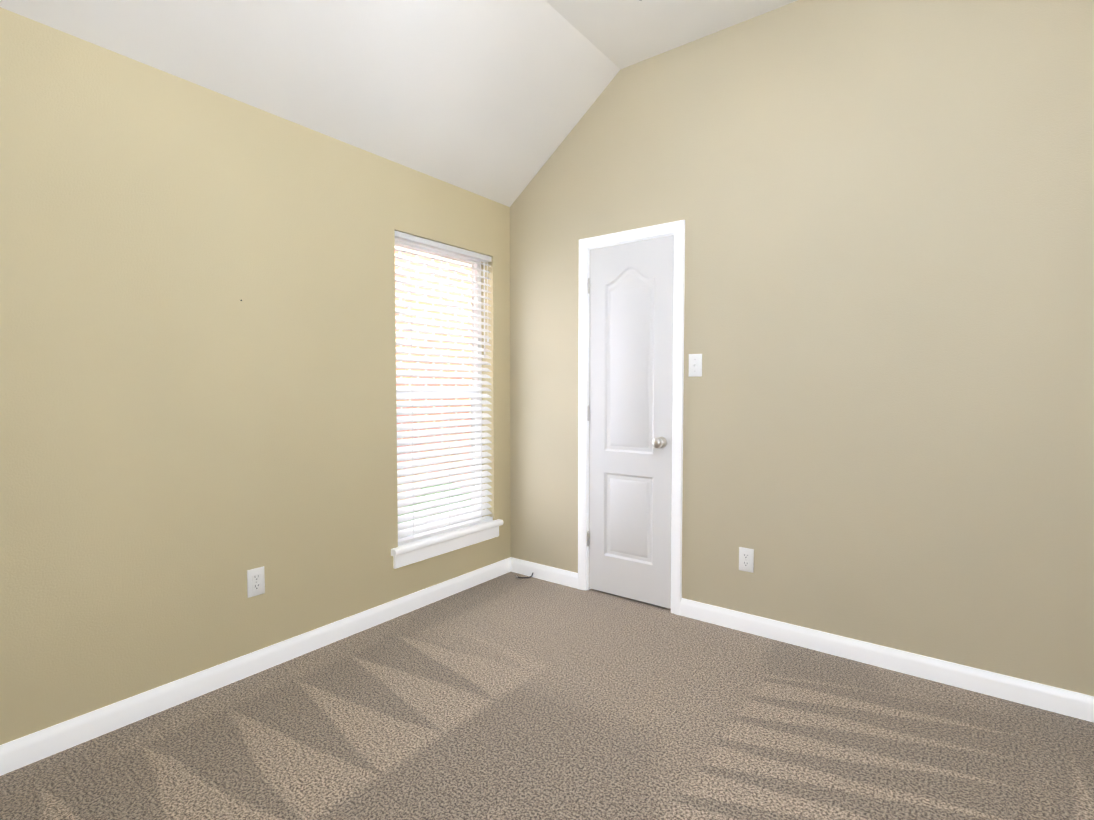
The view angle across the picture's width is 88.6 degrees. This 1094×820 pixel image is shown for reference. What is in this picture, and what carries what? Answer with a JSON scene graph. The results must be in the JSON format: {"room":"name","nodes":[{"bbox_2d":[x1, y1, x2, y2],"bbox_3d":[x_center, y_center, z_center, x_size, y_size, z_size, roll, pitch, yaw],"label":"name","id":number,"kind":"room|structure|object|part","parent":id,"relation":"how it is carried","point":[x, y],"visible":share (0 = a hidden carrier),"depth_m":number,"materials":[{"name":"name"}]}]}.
{"room":"empty bedroom","nodes":[
{"label":"empty bedroom","id":0,"kind":"room"},
{"bbox_2d":[0,7,510,744],"bbox_3d":[-1.320,-0.070,2.305,0.150,2.340,3.700,2,3,37],"label":"wall","id":1,"kind":"structure","parent":0,"point":[198,417],"depth_m":2.12,"materials":[{"name":"beige paint"}]},
{"bbox_2d":[0,557,510,775],"bbox_3d":[-1.254,1.057,2.300,0.016,0.088,3.400,2,3,37],"label":"baseboard","id":2,"kind":"structure","parent":1,"relation":"attached to","point":[18,753],"depth_m":2.20,"materials":[{"name":"white wood"}]},
{"bbox_2d":[247,566,264,597],"bbox_3d":[-1.215,0.719,2.345,0.007,0.115,0.070,2,3,37],"label":"electrical outlet","id":3,"kind":"object","parent":1,"relation":"attached to","point":[255,581],"visible":1,"depth_m":2.34,"materials":[{"name":"white plastic"}]},
{"bbox_2d":[391,239,503,568],"bbox_3d":[-0.599,-0.064,3.228,0.190,1.744,0.830,2,3,37],"label":"window unit","id":4,"kind":"structure","parent":1,"relation":"in","point":[475,272],"depth_m":3.27,"materials":[{"name":"white plastic"}]},
{"bbox_2d":[395,231,492,545],"bbox_3d":[-0.575,-0.116,3.207,0.068,1.633,0.728,2,3,37],"label":"window blinds","id":5,"kind":"object","parent":4,"relation":"attached to","point":[484,259],"visible":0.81,"depth_m":3.18,"materials":[{"name":"white plastic"}]},
{"bbox_2d":[0,0,797,206],"bbox_3d":[0.158,-1.580,1.131,3.850,0.770,3.700,2,3,37],"label":"ceiling","id":6,"kind":"structure","parent":0,"point":[494,100],"depth_m":2.53,"materials":[{"name":"white paint"}]},
{"bbox_2d":[0,572,1093,819],"bbox_3d":[0.158,1.203,1.241,3.850,0.120,3.700,2,3,37],"label":"floor","id":7,"kind":"structure","parent":0,"point":[510,696],"depth_m":1.91,"materials":[{"name":"carpet"}]},
{"bbox_2d":[510,0,1093,695],"bbox_3d":[1.226,-0.377,2.597,3.850,2.930,0.150,2,3,37],"label":"wall","id":8,"kind":"structure","parent":0,"point":[884,208],"depth_m":2.40,"materials":[{"name":"beige paint"}]},
{"bbox_2d":[511,557,577,588],"bbox_3d":[-0.027,1.010,3.493,0.538,0.088,0.016,2,3,37],"label":"baseboard","id":9,"kind":"structure","parent":8,"relation":"attached to","point":[551,574],"depth_m":3.47,"materials":[{"name":"white wood"}]},
{"bbox_2d":[587,235,673,608],"bbox_3d":[0.437,0.070,3.096,0.524,1.970,0.106,2,3,37],"label":"door","id":10,"kind":"structure","parent":8,"relation":"in","point":[630,373],"depth_m":3.10,"materials":[{"name":"white paint"}]},
{"bbox_3d":[0.425,0.027,3.100,0.496,1.562,0.100,2,3,37],"label":"door hardware","id":11,"kind":"part","parent":10,"relation":"part of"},
{"bbox_2d":[578,220,684,614],"bbox_3d":[0.489,0.042,3.157,0.645,2.048,0.169,2,3,37],"label":"door frame","id":12,"kind":"structure","parent":8,"relation":"attached to","point":[676,229],"depth_m":2.97,"materials":[{"name":"white wood"}]},
{"bbox_2d":[689,354,701,376],"bbox_3d":[0.751,-0.228,2.855,0.070,0.115,0.019,2,3,37],"label":"light switch","id":13,"kind":"object","parent":8,"relation":"attached to","point":[695,365],"visible":1,"depth_m":2.85,"materials":[{"name":"white plastic"}]},
{"bbox_2d":[739,547,753,572],"bbox_3d":[0.971,0.731,2.735,0.070,0.115,0.007,2,3,37],"label":"electrical outlet","id":14,"kind":"object","parent":8,"relation":"attached to","point":[746,559],"visible":1,"depth_m":2.73,"materials":[{"name":"white plastic"}]},
{"bbox_2d":[680,598,1093,721],"bbox_3d":[1.648,1.060,2.232,2.368,0.088,0.016,2,3,37],"label":"baseboard","id":15,"kind":"structure","parent":8,"relation":"attached to","point":[1050,698],"depth_m":2.34,"materials":[{"name":"white wood"}]},
{"label":"outside","id":16,"kind":"structure","parent":0,"visible":0},
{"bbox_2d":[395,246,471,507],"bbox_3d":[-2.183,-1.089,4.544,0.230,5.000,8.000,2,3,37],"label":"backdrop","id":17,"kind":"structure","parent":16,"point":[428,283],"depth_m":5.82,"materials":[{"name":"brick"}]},
{"bbox_3d":[-1.457,1.430,4.096,2.149,0.200,8.000,2,3,37],"label":"ground","id":18,"kind":"structure","parent":16,"visible":0},
{"bbox_2d":[398,483,470,523],"bbox_3d":[-0.844,0.940,4.766,0.731,0.728,0.804,2,3,37],"label":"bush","id":19,"kind":"object","parent":18,"relation":"on","point":[435,500],"depth_m":4.54,"materials":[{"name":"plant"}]}
]}

